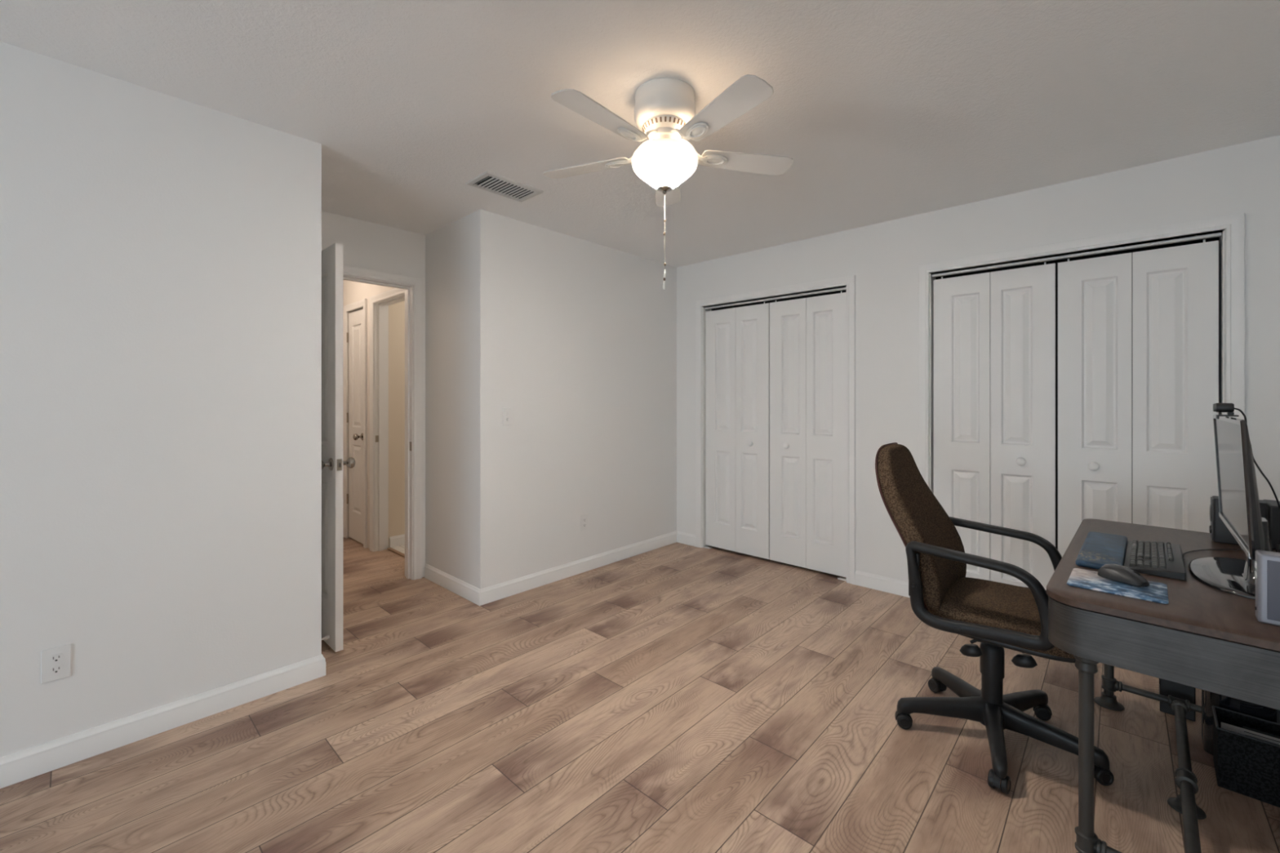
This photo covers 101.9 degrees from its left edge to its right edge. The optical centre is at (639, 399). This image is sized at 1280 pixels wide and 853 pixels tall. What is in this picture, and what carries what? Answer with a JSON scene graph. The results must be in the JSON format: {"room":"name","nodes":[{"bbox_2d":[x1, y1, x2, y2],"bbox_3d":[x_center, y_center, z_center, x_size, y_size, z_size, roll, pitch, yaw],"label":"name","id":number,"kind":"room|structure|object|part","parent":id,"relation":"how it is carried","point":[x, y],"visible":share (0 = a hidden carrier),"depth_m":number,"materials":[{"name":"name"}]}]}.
{"room":"home office","nodes":[
{"label":"home office","id":0,"kind":"room"},
{"bbox_2d":[0,41,321,757],"bbox_3d":[-3.648,0.049,0.809,1.074,2.440,5.279,0,0,43],"label":"wall","id":1,"kind":"structure","parent":0,"point":[161,253],"depth_m":1.96,"materials":[{"name":"paint"}]},
{"bbox_2d":[40,644,71,684],"bbox_3d":[-2.009,0.911,1.787,0.008,0.114,0.070,0,0,43],"label":"wall outlet","id":2,"kind":"object","parent":1,"relation":"attached to","point":[55,662],"visible":1,"depth_m":1.78,"materials":[{"name":"white plastic"}]},
{"bbox_2d":[48,653,63,663],"bbox_3d":[-2.009,0.891,1.787,0.008,0.028,0.033,0,0,43],"label":"receptacle","id":3,"kind":"object","parent":2,"relation":"attached to","point":[54,658],"depth_m":1.78,"materials":[{"name":"white plastic"}]},
{"bbox_2d":[48,664,63,675],"bbox_3d":[-2.009,0.930,1.787,0.008,0.028,0.033,0,0,43],"label":"receptacle","id":4,"kind":"object","parent":2,"relation":"attached to","point":[54,669],"depth_m":1.78,"materials":[{"name":"white plastic"}]},
{"bbox_2d":[0,653,325,788],"bbox_3d":[-3.546,1.221,0.806,0.948,0.095,5.174,0,0,43],"label":"baseboard","id":5,"kind":"structure","parent":1,"relation":"attached to","point":[15,767],"depth_m":1.95,"materials":[{"name":"paint"}]},
{"bbox_2d":[342,280,394,549],"bbox_3d":[-2.451,0.049,4.617,2.334,2.440,0.110,0,0,43],"label":"wall","id":6,"kind":"structure","parent":0,"point":[353,291],"depth_m":4.44,"materials":[{"name":"paint"}]},
{"bbox_2d":[346,309,363,543],"bbox_3d":[-2.532,0.238,4.596,0.400,2.038,0.109,0,0,43],"label":"door","id":7,"kind":"structure","parent":6,"relation":"in","point":[355,334],"depth_m":4.63,"materials":[{"name":"paint"}]},
{"bbox_3d":[-2.435,0.327,4.483,0.064,0.064,0.074,0,0,43],"label":"knob","id":8,"kind":"part","parent":7,"relation":"part of","materials":[{"name":"silver metal"}]},
{"bbox_2d":[343,298,367,548],"bbox_3d":[-2.525,0.207,4.599,0.527,2.123,0.018,0,0,43],"label":"trim","id":9,"kind":"structure","parent":6,"relation":"attached to","point":[363,303],"depth_m":4.45,"materials":[{"name":"paint"}]},
{"bbox_2d":[375,435,378,442],"bbox_3d":[-2.192,0.331,4.328,0.002,0.055,0.026,0,0,43],"label":"strike plate","id":10,"kind":"object","parent":6,"relation":"attached to","point":[376,437],"visible":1,"depth_m":4.33,"materials":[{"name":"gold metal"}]},
{"bbox_2d":[369,288,404,551],"bbox_3d":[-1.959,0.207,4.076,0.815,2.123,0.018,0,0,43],"label":"trim","id":11,"kind":"structure","parent":6,"relation":"attached to","point":[394,292],"depth_m":4.32,"materials":[{"name":"paint"}]},
{"bbox_2d":[321,210,425,577],"bbox_3d":[-1.853,0.049,3.456,0.120,2.440,1.047,0,0,43],"label":"wall","id":12,"kind":"structure","parent":0,"point":[366,245],"depth_m":3.51,"materials":[{"name":"paint"}]},
{"bbox_2d":[321,242,355,652],"bbox_3d":[-1.779,0.240,2.850,0.782,2.034,0.183,0,0,43],"label":"door","id":13,"kind":"structure","parent":12,"relation":"in","point":[332,463],"depth_m":2.62,"materials":[{"name":"paint"}]},
{"bbox_2d":[321,635,329,639],"bbox_3d":[-1.599,1.204,2.587,0.025,0.030,0.089,0,0,43],"label":"door stop","id":14,"kind":"object","parent":13,"relation":"attached to","point":[327,637],"visible":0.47,"depth_m":2.60,"materials":[{"name":"white plastic"}]},
{"bbox_3d":[-1.583,0.329,2.593,0.064,0.064,0.074,0,0,43],"label":"knob","id":15,"kind":"part","parent":13,"relation":"part of","materials":[{"name":"silver metal"}]},
{"bbox_3d":[-1.500,0.328,2.590,0.002,0.058,0.023,0,0,43],"label":"latch plate","id":16,"kind":"part","parent":13,"relation":"part of","materials":[{"name":"silver metal"}]},
{"bbox_3d":[-1.509,0.329,2.673,0.064,0.064,0.074,0,0,43],"label":"knob","id":17,"kind":"part","parent":13,"relation":"part of","materials":[{"name":"silver metal"}]},
{"bbox_2d":[342,275,413,579],"bbox_3d":[-1.905,0.232,3.400,0.120,2.074,0.801,0,0,43],"label":"trim","id":18,"kind":"structure","parent":12,"relation":"attached to","point":[408,289],"depth_m":3.66,"materials":[{"name":"paint"}]},
{"bbox_2d":[342,265,422,580],"bbox_3d":[-1.854,0.208,3.354,0.018,2.121,0.896,0,0,43],"label":"trim","id":19,"kind":"structure","parent":12,"relation":"attached to","point":[416,282],"depth_m":3.65,"materials":[{"name":"paint"}]},
{"bbox_2d":[388,301,404,546],"bbox_3d":[-1.084,0.049,4.529,1.703,2.440,1.615,0,0,43],"label":"wall","id":20,"kind":"structure","parent":0,"point":[396,311],"depth_m":4.46,"materials":[{"name":"paint"}]},
{"bbox_2d":[386,547,404,557],"bbox_3d":[-1.878,1.262,4.163,0.664,0.012,0.030,0,0,43],"label":"trim","id":21,"kind":"structure","parent":20,"relation":"attached to","point":[392,549],"depth_m":4.27,"materials":[{"name":"brown wood"}]},
{"bbox_2d":[389,533,404,546],"bbox_3d":[-1.619,1.221,4.965,0.014,0.095,1.500,0,0,43],"label":"baseboard","id":22,"kind":"structure","parent":20,"relation":"attached to","point":[396,540],"depth_m":4.45,"materials":[{"name":"paint"}]},
{"bbox_2d":[388,544,404,554],"bbox_3d":[-1.059,1.264,4.441,1.548,0.008,1.510,0,0,43],"label":"floor","id":23,"kind":"structure","parent":0,"point":[401,548],"depth_m":4.39,"materials":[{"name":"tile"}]},
{"bbox_2d":[425,208,676,589],"bbox_3d":[-0.564,0.049,4.212,0.749,2.440,2.052,0,0,43],"label":"wall","id":24,"kind":"structure","parent":0,"point":[576,336],"depth_m":3.61,"materials":[{"name":"paint"}]},
{"bbox_2d":[502,407,512,425],"bbox_3d":[-0.849,0.112,3.339,0.017,0.114,0.070,0,0,43],"label":"dimmer switch","id":25,"kind":"object","parent":24,"relation":"attached to","point":[507,411],"visible":1,"depth_m":3.34,"materials":[{"name":"white plastic"}]},
{"bbox_2d":[424,530,677,605],"bbox_3d":[-0.598,1.221,4.151,0.746,0.095,1.946,0,0,43],"label":"baseboard","id":26,"kind":"structure","parent":24,"relation":"attached to","point":[479,597],"depth_m":3.58,"materials":[{"name":"paint"}]},
{"bbox_2d":[580,514,587,531],"bbox_3d":[-0.409,0.909,3.821,0.008,0.114,0.070,0,0,43],"label":"wall outlet","id":27,"kind":"object","parent":24,"relation":"attached to","point":[584,518],"visible":1,"depth_m":3.81,"materials":[{"name":"white plastic"}]},
{"bbox_2d":[0,536,1279,852],"bbox_3d":[-1.827,1.269,2.060,6.920,0.001,8.188,0,0,43],"label":"floor","id":28,"kind":"structure","parent":0,"point":[677,697],"depth_m":1.88,"materials":[{"name":"brown wood"}]},
{"bbox_2d":[837,577,846,581],"bbox_3d":[1.427,1.263,3.649,0.060,0.012,0.038,0,0,43],"label":"bracket","id":29,"kind":"object","parent":28,"relation":"on","point":[839,578],"visible":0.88,"depth_m":3.64,"materials":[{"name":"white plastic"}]},
{"bbox_2d":[875,442,1114,794],"bbox_3d":[1.294,0.728,1.955,0.748,1.082,0.659,0,0,43],"label":"office chair","id":30,"kind":"object","parent":28,"relation":"on","point":[997,615],"visible":0.93,"depth_m":1.92,"materials":[{"name":"brown fabric"}]},
{"bbox_3d":[0.999,0.639,1.890,0.035,0.160,0.016,0,0,43],"label":"mount plate","id":31,"kind":"part","parent":30,"relation":"part of","materials":[{"name":"black plastic"}]},
{"bbox_3d":[1.135,0.495,2.123,0.268,0.607,0.480,0,0,43],"label":"backrest","id":32,"kind":"part","parent":30,"relation":"part of","materials":[{"name":"brown fabric"}]},
{"bbox_3d":[1.246,0.929,1.946,0.085,0.080,0.044,0,0,43],"label":"height lever","id":33,"kind":"part","parent":30,"relation":"part of","materials":[{"name":"black plastic"}]},
{"bbox_3d":[1.138,0.667,1.757,0.435,0.298,0.055,0,0,43],"label":"armrest","id":34,"kind":"part","parent":30,"relation":"part of","materials":[{"name":"black plastic"}]},
{"bbox_3d":[1.363,0.781,1.913,0.524,0.095,0.472,0,0,43],"label":"seat","id":35,"kind":"part","parent":30,"relation":"part of","materials":[{"name":"brown fabric"}]},
{"bbox_3d":[1.500,0.667,2.149,0.435,0.298,0.055,0,0,43],"label":"armrest","id":36,"kind":"part","parent":30,"relation":"part of","materials":[{"name":"black plastic"}]},
{"bbox_3d":[1.342,0.911,1.851,0.122,0.080,0.044,0,0,43],"label":"tilt lever","id":37,"kind":"part","parent":30,"relation":"part of","materials":[{"name":"black plastic"}]},
{"bbox_2d":[1046,519,1279,852],"bbox_3d":[1.729,0.894,1.619,0.610,0.750,1.240,0,0,44],"label":"desk","id":38,"kind":"object","parent":28,"relation":"on","point":[1206,637],"visible":0.69,"depth_m":1.33,"materials":[{"name":"brown wood"}]},
{"bbox_3d":[1.190,0.903,1.384,0.054,0.723,0.054,0,0,44],"label":"leg","id":39,"kind":"part","parent":38,"relation":"part of","materials":[{"name":"grey metal"}]},
{"bbox_2d":[1075,531,1127,569],"bbox_3d":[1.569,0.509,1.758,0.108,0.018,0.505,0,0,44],"label":"book","id":40,"kind":"object","parent":38,"relation":"on","point":[1098,549],"visible":0.76,"depth_m":1.72,"materials":[{"name":"blue paper"}]},
{"bbox_3d":[1.949,0.903,2.157,0.054,0.723,0.054,0,0,44],"label":"leg","id":41,"kind":"part","parent":38,"relation":"part of","materials":[{"name":"black metal"}]},
{"bbox_2d":[1066,568,1168,604],"bbox_3d":[1.328,0.516,1.446,0.200,0.004,0.195,0,0,44],"label":"mouse pad","id":42,"kind":"object","parent":38,"relation":"on","point":[1156,592],"visible":0.98,"depth_m":1.42,"materials":[{"name":"blue fabric"}]},
{"bbox_2d":[1097,564,1149,586],"bbox_3d":[1.367,0.493,1.472,0.062,0.041,0.109,0,0,-18],"label":"computer mouse","id":43,"kind":"object","parent":42,"relation":"on","point":[1116,572],"visible":1,"depth_m":1.45,"materials":[{"name":"black plastic"}]},
{"bbox_2d":[1123,539,1186,580],"bbox_3d":[1.655,0.505,1.674,0.132,0.028,0.415,0,0,44],"label":"keyboard","id":44,"kind":"object","parent":38,"relation":"on","point":[1162,559],"visible":0.99,"depth_m":1.62,"materials":[{"name":"black plastic"}]},
{"bbox_2d":[1182,548,1242,559],"bbox_3d":[1.901,0.510,1.738,0.390,0.016,0.062,0,0,-18],"label":"cable","id":45,"kind":"object","parent":38,"relation":"on","point":[1184,553],"visible":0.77,"depth_m":1.77,"materials":[{"name":"black plastic"}]},
{"bbox_2d":[1188,413,1270,599],"bbox_3d":[1.727,0.284,1.439,0.280,0.469,0.636,0,0,44],"label":"monitor","id":46,"kind":"object","parent":38,"relation":"on","point":[1237,490],"visible":0.84,"depth_m":1.42,"materials":[{"name":"black"}]},
{"bbox_2d":[1213,403,1239,418],"bbox_3d":[1.677,0.034,1.487,0.048,0.046,0.044,0,0,45],"label":"webcam","id":47,"kind":"object","parent":46,"relation":"attached to","point":[1228,408],"visible":1,"depth_m":1.48,"materials":[{"name":"black plastic"}]},
{"bbox_2d":[1234,408,1279,511],"bbox_3d":[1.833,0.269,1.552,0.328,0.491,0.037,0,0,-24],"label":"cable","id":48,"kind":"object","parent":47,"relation":"attached to","point":[1239,410],"visible":0.8,"depth_m":1.59,"materials":[{"name":"black plastic"}]},
{"bbox_2d":[1208,495,1267,545],"bbox_3d":[2.152,0.439,1.871,0.133,0.158,0.082,0,0,45],"label":"speaker","id":49,"kind":"object","parent":38,"relation":"on","point":[1220,533],"visible":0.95,"depth_m":1.87},
{"bbox_3d":[2.108,0.439,1.913,0.004,0.150,0.074,0,0,44],"label":"panel","id":50,"kind":"part","parent":49,"relation":"part of","materials":[{"name":"grey plastic"}]},
{"bbox_2d":[1254,550,1279,626],"bbox_3d":[1.519,0.438,1.156,0.192,0.160,0.051,0,0,44],"label":"speaker","id":51,"kind":"object","parent":38,"relation":"on","point":[1267,563],"visible":1,"depth_m":1.20,"materials":[{"name":"silver metal"}]},
{"bbox_3d":[1.503,0.438,1.137,0.166,0.136,0.002,0,0,45],"label":"panel","id":52,"kind":"part","parent":51,"relation":"part of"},
{"bbox_2d":[1268,537,1272,551],"bbox_3d":[2.036,0.482,1.686,0.172,0.069,0.011,0,0,-33],"label":"cable","id":53,"kind":"object","parent":38,"relation":"on","point":[1269,540],"visible":0.4,"depth_m":1.71,"materials":[{"name":"grey plastic"}]},
{"bbox_2d":[1262,499,1279,549],"bbox_3d":[2.273,0.443,1.817,0.105,0.150,0.165,0,0,44],"label":"speaker box","id":54,"kind":"object","parent":38,"relation":"on","point":[1273,513],"visible":0.49,"depth_m":1.79,"materials":[{"name":"black plastic"}]},
{"bbox_2d":[1275,544,1279,552],"bbox_3d":[2.096,0.501,1.644,0.091,0.035,0.170,0,0,44],"label":"hub","id":55,"kind":"object","parent":38,"relation":"on","point":[1277,546],"visible":0.51,"depth_m":1.71,"materials":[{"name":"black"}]},
{"bbox_2d":[1159,678,1195,721],"bbox_3d":[2.222,1.118,2.151,0.102,0.300,0.220,0,0,44],"label":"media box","id":56,"kind":"object","parent":28,"relation":"on","point":[1166,687],"visible":0.31,"depth_m":2.08,"materials":[{"name":"black plastic"}]},
{"bbox_2d":[1201,689,1279,755],"bbox_3d":[2.126,1.068,1.835,0.185,0.400,0.156,0,0,44],"label":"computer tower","id":57,"kind":"object","parent":28,"relation":"on","point":[1209,699],"visible":0.22,"depth_m":1.83,"materials":[{"name":"black metal"}]},
{"bbox_2d":[1212,705,1279,807],"bbox_3d":[2.039,1.171,1.679,0.247,0.194,0.177,0,0,44],"label":"bin","id":58,"kind":"object","parent":28,"relation":"on","point":[1245,765],"visible":1,"depth_m":1.67,"materials":[{"name":"black fabric"}]},
{"bbox_2d":[1220,721,1279,741],"bbox_3d":[2.017,1.175,1.688,0.171,0.174,0.008,0,0,44],"label":"folder","id":59,"kind":"object","parent":58,"relation":"in","point":[1221,723],"visible":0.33,"depth_m":1.71,"materials":[{"name":"white"}]},
{"bbox_2d":[1222,725,1279,744],"bbox_3d":[1.998,1.174,1.665,0.177,0.176,0.008,0,0,44],"label":"folder","id":60,"kind":"object","parent":58,"relation":"in","point":[1223,726],"visible":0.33,"depth_m":1.69,"materials":[{"name":"white"}]},
{"bbox_2d":[1242,725,1279,738],"bbox_3d":[2.065,1.174,1.662,0.177,0.176,0.008,0,0,44],"label":"folder","id":61,"kind":"object","parent":58,"relation":"in","point":[1243,726],"visible":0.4,"depth_m":1.70,"materials":[{"name":"grey"}]},
{"bbox_2d":[1244,731,1279,742],"bbox_3d":[2.040,1.176,1.645,0.165,0.172,0.008,0,0,44],"label":"folder","id":62,"kind":"object","parent":58,"relation":"in","point":[1244,731],"visible":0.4,"depth_m":1.68,"materials":[{"name":"grey"}]},
{"bbox_2d":[0,0,1279,267],"bbox_3d":[-2.057,-1.221,1.796,6.940,0.100,8.888,0,0,43],"label":"ceiling","id":63,"kind":"structure","parent":0,"point":[882,110],"depth_m":1.97,"materials":[{"name":"white paint"}]},
{"bbox_2d":[465,170,543,202],"bbox_3d":[-0.744,-1.166,2.868,0.220,0.011,0.360,0,0,43],"label":"ceiling vent","id":64,"kind":"object","parent":63,"relation":"in","point":[488,181],"visible":1,"depth_m":2.85,"materials":[{"name":"silver metal"}]},
{"bbox_2d":[542,74,793,289],"bbox_3d":[0.074,-0.798,1.975,1.026,0.747,0.991,0,0,43],"label":"ceiling fan","id":65,"kind":"object","parent":63,"relation":"hanging from","point":[664,108],"visible":1,"depth_m":1.91,"materials":[{"name":"white"}]},
{"bbox_3d":[-0.219,-0.949,2.134,0.387,0.026,0.121,0,0,24],"label":"blade","id":66,"kind":"part","parent":65,"relation":"part of","materials":[{"name":"white wood"}]},
{"bbox_3d":[-0.122,-0.949,1.744,0.122,0.026,0.387,0,0,43],"label":"blade","id":67,"kind":"part","parent":65,"relation":"part of","materials":[{"name":"white wood"}]},
{"bbox_3d":[-0.049,-0.973,2.070,0.198,0.078,0.060,0,0,19],"label":"blade arm","id":68,"kind":"part","parent":65,"relation":"part of","materials":[{"name":"white metal"}]},
{"bbox_3d":[-0.007,-0.973,1.885,0.060,0.078,0.198,0,0,43],"label":"blade arm","id":69,"kind":"part","parent":65,"relation":"part of","materials":[{"name":"white metal"}]},
{"bbox_2d":[642,115,685,137],"bbox_3d":[0.096,-1.035,2.005,0.174,0.034,0.174,0,0,43],"label":"vent","id":70,"kind":"object","parent":65,"relation":"attached to","point":[658,123],"depth_m":1.94,"materials":[{"name":"white metal"}]},
{"bbox_3d":[0.097,-0.646,2.004,0.002,0.293,0.002,0,0,43],"label":"pull chain","id":71,"kind":"part","parent":65,"relation":"part of","materials":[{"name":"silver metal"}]},
{"bbox_3d":[0.096,-0.892,2.005,0.255,0.157,0.255,0,0,43],"label":"lamp shade","id":72,"kind":"part","parent":65,"relation":"part of","materials":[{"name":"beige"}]},
{"bbox_3d":[0.121,-0.949,2.344,0.121,0.026,0.387,0,0,6],"label":"blade","id":73,"kind":"part","parent":65,"relation":"part of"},
{"bbox_3d":[0.174,-0.973,1.868,0.060,0.078,0.198,0,0,-35],"label":"blade arm","id":74,"kind":"part","parent":65,"relation":"part of","materials":[{"name":"white metal"}]},
{"bbox_3d":[0.250,-0.973,2.038,0.198,0.078,0.060,0,0,-17],"label":"blade arm","id":75,"kind":"part","parent":65,"relation":"part of","materials":[{"name":"white metal"}]},
{"bbox_3d":[0.274,-0.949,1.716,0.121,0.026,0.387,0,0,-30],"label":"blade","id":76,"kind":"part","parent":65,"relation":"part of","materials":[{"name":"white wood"}]},
{"bbox_3d":[0.425,-0.949,2.086,0.387,0.026,0.121,0,0,-12],"label":"blade","id":77,"kind":"part","parent":65,"relation":"part of","materials":[{"name":"white wood"}]},
{"bbox_2d":[711,236,1219,549],"bbox_3d":[1.904,0.049,3.725,3.508,2.440,0.580,0,0,43],"label":"wall","id":78,"kind":"structure","parent":0,"point":[1212,239],"depth_m":3.34,"materials":[{"name":"black"}]},
{"bbox_2d":[676,135,1279,582],"bbox_3d":[1.702,0.049,3.434,3.637,2.440,0.120,0,0,43],"label":"wall","id":79,"kind":"structure","parent":0,"point":[884,258],"depth_m":3.30,"materials":[{"name":"paint"}]},
{"bbox_2d":[676,531,695,546],"bbox_3d":[0.407,1.221,4.538,0.208,0.095,0.014,0,0,43],"label":"baseboard","id":80,"kind":"structure","parent":79,"relation":"attached to","point":[682,537],"depth_m":4.53,"materials":[{"name":"paint"}]},
{"bbox_2d":[705,302,769,559],"bbox_3d":[0.779,0.242,4.240,0.597,2.010,0.064,0,0,43],"label":"door","id":81,"kind":"structure","parent":79,"relation":"in","point":[737,340],"depth_m":4.23,"materials":[{"name":"paint"}]},
{"bbox_3d":[0.879,0.353,4.127,0.046,0.046,0.034,0,0,43],"label":"knob","id":82,"kind":"part","parent":81,"relation":"part of","materials":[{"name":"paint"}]},
{"bbox_2d":[695,275,855,584],"bbox_3d":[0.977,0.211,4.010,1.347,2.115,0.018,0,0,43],"label":"trim","id":83,"kind":"structure","parent":79,"relation":"attached to","point":[850,281],"depth_m":3.65,"materials":[{"name":"paint"}]},
{"bbox_2d":[704,287,846,309],"bbox_3d":[1.008,-0.775,4.043,1.214,0.014,0.028,0,0,43],"label":"trim","id":84,"kind":"structure","parent":79,"relation":"attached to","point":[842,288],"depth_m":3.97,"materials":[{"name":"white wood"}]},
{"bbox_2d":[769,291,846,577],"bbox_3d":[1.225,0.242,3.828,0.597,2.010,0.064,0,0,43],"label":"door","id":85,"kind":"structure","parent":79,"relation":"in","point":[808,335],"depth_m":3.81,"materials":[{"name":"paint"}]},
{"bbox_3d":[1.105,0.353,3.918,0.046,0.046,0.034,0,0,43],"label":"knob","id":86,"kind":"part","parent":85,"relation":"part of","materials":[{"name":"paint"}]},
{"bbox_2d":[854,570,910,597],"bbox_3d":[1.619,1.221,3.420,0.397,0.095,0.014,0,0,43],"label":"baseboard","id":87,"kind":"structure","parent":79,"relation":"attached to","point":[887,584],"depth_m":3.43,"materials":[{"name":"paint"}]},
{"bbox_2d":[933,262,1055,590],"bbox_3d":[2.061,0.242,3.056,0.599,2.010,0.064,0,0,43],"label":"door","id":88,"kind":"structure","parent":79,"relation":"in","point":[994,332],"depth_m":3.03,"materials":[{"name":"paint"}]},
{"bbox_3d":[2.161,0.353,2.943,0.046,0.046,0.034,0,0,43],"label":"knob","id":89,"kind":"part","parent":88,"relation":"part of","materials":[{"name":"paint"}]},
{"bbox_2d":[932,232,1221,277],"bbox_3d":[2.291,-0.775,2.858,1.218,0.014,0.028,0,0,43],"label":"trim","id":90,"kind":"structure","parent":79,"relation":"attached to","point":[1218,234],"depth_m":2.76,"materials":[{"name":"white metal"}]},
{"bbox_2d":[918,213,1244,493],"bbox_3d":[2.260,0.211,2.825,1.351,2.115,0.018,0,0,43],"label":"trim","id":91,"kind":"structure","parent":79,"relation":"attached to","point":[1233,225],"depth_m":2.58,"materials":[{"name":"paint"}]},
{"bbox_2d":[1057,239,1218,556],"bbox_3d":[2.507,0.242,2.645,0.592,2.010,0.064,0,0,43],"label":"door","id":92,"kind":"structure","parent":79,"relation":"in","point":[1175,289],"depth_m":2.63,"materials":[{"name":"paint"}]},
{"bbox_3d":[2.388,0.353,2.734,0.046,0.046,0.034,0,0,43],"label":"knob","id":93,"kind":"part","parent":92,"relation":"part of","materials":[{"name":"paint"}]}
]}

